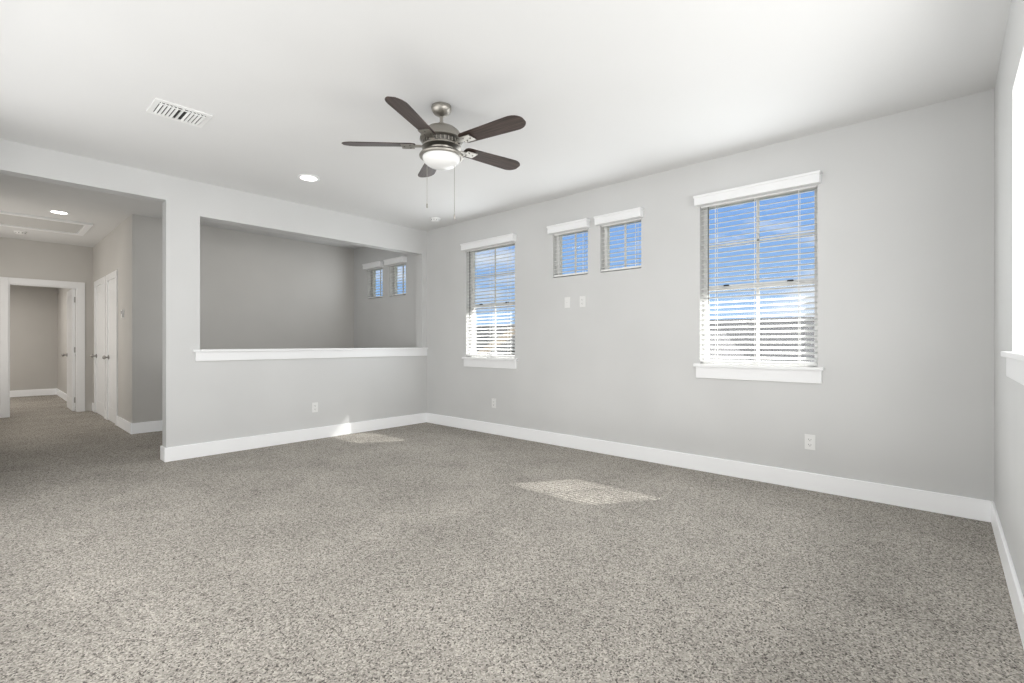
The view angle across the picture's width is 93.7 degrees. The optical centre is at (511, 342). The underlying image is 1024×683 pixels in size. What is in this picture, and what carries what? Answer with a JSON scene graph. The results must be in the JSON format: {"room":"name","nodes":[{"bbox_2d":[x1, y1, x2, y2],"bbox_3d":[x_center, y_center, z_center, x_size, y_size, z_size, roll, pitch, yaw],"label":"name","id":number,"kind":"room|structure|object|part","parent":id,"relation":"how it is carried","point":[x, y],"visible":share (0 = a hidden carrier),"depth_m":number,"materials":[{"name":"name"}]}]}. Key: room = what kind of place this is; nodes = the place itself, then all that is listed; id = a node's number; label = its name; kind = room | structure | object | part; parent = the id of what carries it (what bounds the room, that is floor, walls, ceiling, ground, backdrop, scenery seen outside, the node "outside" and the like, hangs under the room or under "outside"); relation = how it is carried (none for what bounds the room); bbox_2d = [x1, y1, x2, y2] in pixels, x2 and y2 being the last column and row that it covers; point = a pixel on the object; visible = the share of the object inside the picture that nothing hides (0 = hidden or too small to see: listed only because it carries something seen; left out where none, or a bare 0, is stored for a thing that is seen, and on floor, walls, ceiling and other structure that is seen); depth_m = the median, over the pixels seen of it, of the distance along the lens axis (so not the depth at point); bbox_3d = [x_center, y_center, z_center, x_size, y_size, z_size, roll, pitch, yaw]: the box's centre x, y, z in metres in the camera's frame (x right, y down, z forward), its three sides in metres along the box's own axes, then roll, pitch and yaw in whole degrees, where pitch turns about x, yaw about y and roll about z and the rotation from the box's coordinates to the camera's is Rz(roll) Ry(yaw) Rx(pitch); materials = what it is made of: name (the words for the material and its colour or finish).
{"room":"living room","nodes":[
{"label":"living room","id":0,"kind":"room"},
{"bbox_2d":[10,285,56,390],"bbox_3d":[-10.979,-0.236,9.597,0.120,2.740,3.240,0,0,42],"label":"wall","id":1,"kind":"structure","parent":0,"point":[33,337],"depth_m":10.30,"materials":[{"name":"grey paint"}]},
{"bbox_2d":[10,389,53,396],"bbox_3d":[-10.965,1.067,9.510,0.015,0.135,2.790,0,0,42],"label":"baseboard","id":2,"kind":"structure","parent":1,"relation":"attached to","point":[38,392],"depth_m":10.28,"materials":[{"name":"white wood"}]},
{"bbox_2d":[0,237,92,410],"bbox_3d":[-8.083,-0.236,6.984,0.120,2.740,3.240,0,0,42],"label":"wall","id":3,"kind":"structure","parent":0,"point":[27,259],"depth_m":7.74,"materials":[{"name":"grey paint"}]},
{"bbox_2d":[0,277,84,417],"bbox_3d":[-7.745,0.065,7.911,0.898,2.138,0.966,0,0,42],"label":"door frame","id":4,"kind":"structure","parent":3,"relation":"attached to","point":[7,282],"depth_m":7.91,"materials":[{"name":"white wood"}]},
{"bbox_2d":[57,288,75,406],"bbox_3d":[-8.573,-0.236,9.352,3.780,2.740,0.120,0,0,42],"label":"door","id":5,"kind":"structure","parent":0,"point":[61,337],"depth_m":9.90,"materials":[{"name":"white paint"}]},
{"bbox_2d":[54,388,66,400],"bbox_3d":[-8.953,1.067,9.603,2.880,0.135,0.015,0,0,42],"label":"baseboard","id":6,"kind":"structure","parent":5,"relation":"attached to","point":[58,392],"depth_m":10.02,"materials":[{"name":"white wood"}]},
{"bbox_2d":[93,216,129,421],"bbox_3d":[-5.895,-0.236,7.110,2.960,2.740,0.120,0,0,42],"label":"wall","id":7,"kind":"structure","parent":0,"point":[111,252],"depth_m":6.43,"materials":[{"name":"grey paint"}]},
{"bbox_2d":[91,277,103,416],"bbox_3d":[-6.448,0.065,7.566,1.016,2.138,0.220,0,0,42],"label":"door","id":8,"kind":"structure","parent":7,"relation":"attached to","point":[99,350],"depth_m":7.61,"materials":[{"name":"white wood"}]},
{"bbox_2d":[102,270,117,425],"bbox_3d":[-5.704,0.065,6.895,0.816,2.138,0.220,0,0,42],"label":"door","id":9,"kind":"structure","parent":7,"relation":"attached to","point":[110,357],"depth_m":6.92,"materials":[{"name":"white wood"}]},
{"bbox_2d":[117,416,133,433],"bbox_3d":[-5.076,1.067,6.280,0.942,0.135,0.015,0,0,42],"label":"baseboard","id":10,"kind":"structure","parent":7,"relation":"attached to","point":[122,423],"depth_m":6.18,"materials":[{"name":"white wood"}]},
{"bbox_2d":[0,139,426,447],"bbox_3d":[-2.817,-0.236,5.222,0.140,2.740,4.600,0,0,42],"label":"wall","id":11,"kind":"structure","parent":0,"point":[206,401],"depth_m":5.04,"materials":[{"name":"grey paint"}]},
{"bbox_2d":[162,413,425,461],"bbox_3d":[-2.272,1.067,5.710,0.023,0.135,3.085,0,0,42],"label":"baseboard","id":12,"kind":"structure","parent":11,"relation":"attached to","point":[176,453],"depth_m":5.36,"materials":[{"name":"white wood"}]},
{"bbox_2d":[192,347,427,360],"bbox_3d":[-2.243,0.123,5.859,0.210,0.117,2.885,0,0,42],"label":"trim","id":13,"kind":"structure","parent":11,"relation":"on","point":[293,353],"depth_m":5.52,"materials":[{"name":"white wood"}]},
{"bbox_2d":[312,402,317,412],"bbox_3d":[-2.322,0.759,5.660,0.008,0.115,0.070,0,0,42],"label":"outlet","id":14,"kind":"object","parent":11,"relation":"attached to","point":[315,407],"visible":1,"depth_m":5.66,"materials":[{"name":"white plastic"}]},
{"bbox_2d":[130,214,353,422],"bbox_3d":[-3.773,-0.236,7.149,0.140,2.740,3.020,0,0,42],"label":"wall","id":15,"kind":"structure","parent":0,"point":[258,291],"depth_m":6.93,"materials":[{"name":"grey paint"}]},
{"bbox_2d":[134,420,161,433],"bbox_3d":[-4.479,1.067,6.251,0.015,0.135,0.700,0,0,42],"label":"baseboard","id":16,"kind":"structure","parent":15,"relation":"attached to","point":[152,426],"depth_m":6.08,"materials":[{"name":"white wood"}]},
{"bbox_2d":[0,0,1010,248],"bbox_3d":[-3.847,-1.666,5.208,16.950,0.120,6.600,0,0,42],"label":"ceiling","id":17,"kind":"structure","parent":0,"point":[594,94],"depth_m":2.99,"materials":[{"name":"white paint"}]},
{"bbox_2d":[14,230,26,234],"bbox_3d":[-7.082,-1.587,6.915,0.136,0.038,0.136,0,0,42],"label":"smoke detector","id":18,"kind":"object","parent":17,"relation":"attached to","point":[20,232],"visible":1,"depth_m":6.88,"materials":[{"name":"white plastic"}]},
{"bbox_2d":[0,211,92,235],"bbox_3d":[-6.394,-1.595,6.348,0.960,0.022,1.180,0,0,42],"label":"attic hatch","id":19,"kind":"structure","parent":17,"relation":"attached to","point":[25,221],"depth_m":6.44,"materials":[{"name":"white"}]},
{"bbox_2d":[48,210,69,214],"bbox_3d":[-5.556,-1.601,5.889,0.200,0.010,0.200,0,0,42],"label":"recessed light","id":20,"kind":"object","parent":17,"relation":"in","point":[59,212],"visible":1,"depth_m":5.89,"materials":[{"name":"white"}]},
{"bbox_2d":[146,98,212,127],"bbox_3d":[-2.321,-1.598,3.354,0.270,0.016,0.330,0,0,42],"label":"ceiling vent","id":21,"kind":"object","parent":17,"relation":"in","point":[174,111],"visible":1,"depth_m":3.34,"materials":[{"name":"white metal"}]},
{"bbox_2d":[298,174,319,181],"bbox_3d":[-1.974,-1.601,4.664,0.200,0.010,0.200,0,0,42],"label":"recessed light","id":22,"kind":"object","parent":17,"relation":"in","point":[308,178],"visible":1,"depth_m":4.66,"materials":[{"name":"white"}]},
{"bbox_2d":[342,96,525,218],"bbox_3d":[-0.438,-1.224,3.258,1.258,0.763,1.265,0,0,42],"label":"ceiling fan","id":23,"kind":"object","parent":17,"relation":"hanging from","point":[441,141],"visible":1,"depth_m":3.16,"materials":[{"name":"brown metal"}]},
{"label":"blade","id":24,"kind":"part","parent":23,"relation":"part of","materials":[{"name":"brown wood"}]},
{"bbox_3d":[-0.595,-1.344,2.857,0.137,0.006,0.490,12,3,16],"label":"blade","id":25,"kind":"part","parent":23,"relation":"part of","materials":[{"name":"brown wood"}]},
{"bbox_3d":[-0.622,-1.344,3.655,0.137,0.006,0.490,-13,4,-19],"label":"blade","id":26,"kind":"part","parent":23,"relation":"part of","materials":[{"name":"brown wood"}]},
{"label":"blade","id":27,"kind":"part","parent":23,"relation":"part of","materials":[{"name":"brown wood"}]},
{"bbox_3d":[-0.131,-1.344,3.026,0.490,0.006,0.137,0,-12,34],"label":"blade","id":28,"kind":"part","parent":23,"relation":"part of","materials":[{"name":"brown wood"}]},
{"bbox_2d":[430,217,439,221],"bbox_3d":[-0.990,-1.587,6.187,0.136,0.038,0.136,0,0,42],"label":"smoke detector","id":29,"kind":"object","parent":17,"relation":"attached to","point":[434,219],"visible":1,"depth_m":6.14,"materials":[{"name":"white plastic"}]},
{"bbox_2d":[0,395,1023,682],"bbox_3d":[-3.847,1.194,5.208,16.950,0.120,6.600,0,0,42],"label":"floor","id":30,"kind":"structure","parent":0,"point":[426,553],"depth_m":2.39,"materials":[{"name":"grey carpet"}]},
{"bbox_2d":[354,89,993,500],"bbox_3d":[0.763,-0.236,5.197,9.490,2.740,0.160,0,0,42],"label":"wall","id":31,"kind":"structure","parent":0,"point":[902,395],"depth_m":3.81,"materials":[{"name":"grey paint"}]},
{"bbox_2d":[362,261,383,298],"bbox_3d":[-2.208,-1.011,7.809,0.512,0.570,0.213,0,0,42],"label":"window","id":32,"kind":"structure","parent":31,"relation":"in","point":[372,267],"depth_m":7.84,"materials":[{"name":"white plastic"}]},
{"bbox_2d":[383,256,406,295],"bbox_3d":[-1.744,-1.011,7.390,0.512,0.570,0.213,0,0,42],"label":"window","id":33,"kind":"structure","parent":31,"relation":"in","point":[395,262],"depth_m":7.40,"materials":[{"name":"white plastic"}]},
{"bbox_2d":[460,233,517,368],"bbox_3d":[-0.266,-0.493,6.057,0.950,1.605,0.213,0,0,42],"label":"window","id":34,"kind":"structure","parent":31,"relation":"in","point":[483,359],"depth_m":6.08,"materials":[{"name":"white plastic"}]},
{"bbox_2d":[492,398,495,407],"bbox_3d":[-0.227,0.749,5.978,0.070,0.115,0.008,0,0,42],"label":"outlet","id":35,"kind":"object","parent":31,"relation":"attached to","point":[493,403],"visible":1,"depth_m":5.97,"materials":[{"name":"white plastic"}]},
{"bbox_2d":[565,297,569,307],"bbox_3d":[0.601,-0.441,5.229,0.070,0.115,0.010,0,0,42],"label":"outlet","id":36,"kind":"object","parent":31,"relation":"attached to","point":[567,302],"visible":1,"depth_m":5.23,"materials":[{"name":"white plastic"}]},
{"bbox_2d":[547,218,589,276],"bbox_3d":[0.647,-1.011,5.233,0.522,0.570,0.213,0,0,42],"label":"window","id":37,"kind":"structure","parent":31,"relation":"in","point":[569,226],"depth_m":5.22,"materials":[{"name":"white plastic"}]},
{"bbox_2d":[554,228,587,277],"bbox_3d":[0.649,-0.991,5.235,0.448,0.506,0.078,0,0,42],"label":"blind","id":38,"kind":"object","parent":37,"relation":"attached to","point":[561,256],"visible":0.77,"depth_m":5.25,"materials":[{"name":"white plastic"}]},
{"bbox_2d":[580,296,584,306],"bbox_3d":[0.748,-0.441,5.098,0.070,0.115,0.008,0,0,42],"label":"outlet","id":39,"kind":"object","parent":31,"relation":"attached to","point":[582,301],"visible":1,"depth_m":5.09,"materials":[{"name":"white plastic"}]},
{"bbox_2d":[594,207,643,271],"bbox_3d":[1.100,-1.011,4.824,0.522,0.570,0.213,0,0,42],"label":"window","id":40,"kind":"structure","parent":31,"relation":"in","point":[621,216],"depth_m":4.82,"materials":[{"name":"white plastic"}]},
{"bbox_2d":[601,218,640,271],"bbox_3d":[1.102,-0.991,4.826,0.448,0.506,0.078,0,0,42],"label":"blind","id":41,"kind":"object","parent":40,"relation":"attached to","point":[609,245],"visible":0.94,"depth_m":4.83,"materials":[{"name":"white plastic"}]},
{"bbox_2d":[426,413,985,521],"bbox_3d":[0.905,1.067,4.951,5.750,0.135,0.015,0,0,42],"label":"baseboard","id":42,"kind":"structure","parent":31,"relation":"attached to","point":[968,508],"depth_m":3.93,"materials":[{"name":"white wood"}]},
{"bbox_2d":[693,170,823,383],"bbox_3d":[2.022,-0.493,3.992,0.985,1.605,0.213,0,0,42],"label":"window","id":43,"kind":"structure","parent":31,"relation":"in","point":[787,370],"depth_m":3.97,"materials":[{"name":"white plastic"}]},
{"bbox_2d":[805,434,814,449],"bbox_3d":[2.296,0.764,3.701,0.070,0.115,0.008,0,0,42],"label":"outlet","id":44,"kind":"object","parent":31,"relation":"attached to","point":[809,442],"visible":1,"depth_m":3.70,"materials":[{"name":"white plastic"}]},
{"bbox_2d":[994,0,1023,596],"bbox_3d":[1.556,-0.236,1.276,0.140,2.740,4.600,0,0,42],"label":"wall","id":45,"kind":"structure","parent":0,"point":[1009,284],"depth_m":2.27,"materials":[{"name":"grey paint"}]},
{"bbox_2d":[986,500,1023,648],"bbox_3d":[1.501,1.067,1.333,0.019,0.135,4.530,0,0,42],"label":"baseboard","id":46,"kind":"structure","parent":45,"relation":"attached to","point":[1017,599],"depth_m":2.23,"materials":[{"name":"white wood"}]},
{"bbox_2d":[1001,351,1023,384],"bbox_3d":[1.418,0.097,1.124,0.210,0.117,2.910,0,0,42],"label":"trim","id":47,"kind":"structure","parent":45,"relation":"on","point":[1015,366],"depth_m":1.93,"materials":[{"name":"white wood"}]},
{"label":"outside","id":48,"kind":"structure","parent":0,"visible":0},
{"bbox_3d":[-3.400,4.234,49.254,180.000,0.200,180.000,0,0,42],"label":"ground","id":49,"kind":"structure","parent":48,"visible":0},
{"bbox_2d":[475,325,514,353],"bbox_3d":[-5.143,1.584,29.410,12.800,5.100,11.600,0,0,42],"label":"window blinds","id":50,"kind":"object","parent":49,"relation":"on","point":[509,326],"depth_m":25.35,"materials":[{"name":"white plastic"}]},
{"bbox_2d":[488,317,814,366],"bbox_3d":[6.167,1.634,18.060,15.800,5.000,11.300,0,0,42],"label":"house","id":51,"kind":"structure","parent":49,"relation":"on","point":[766,339],"depth_m":15.23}
]}

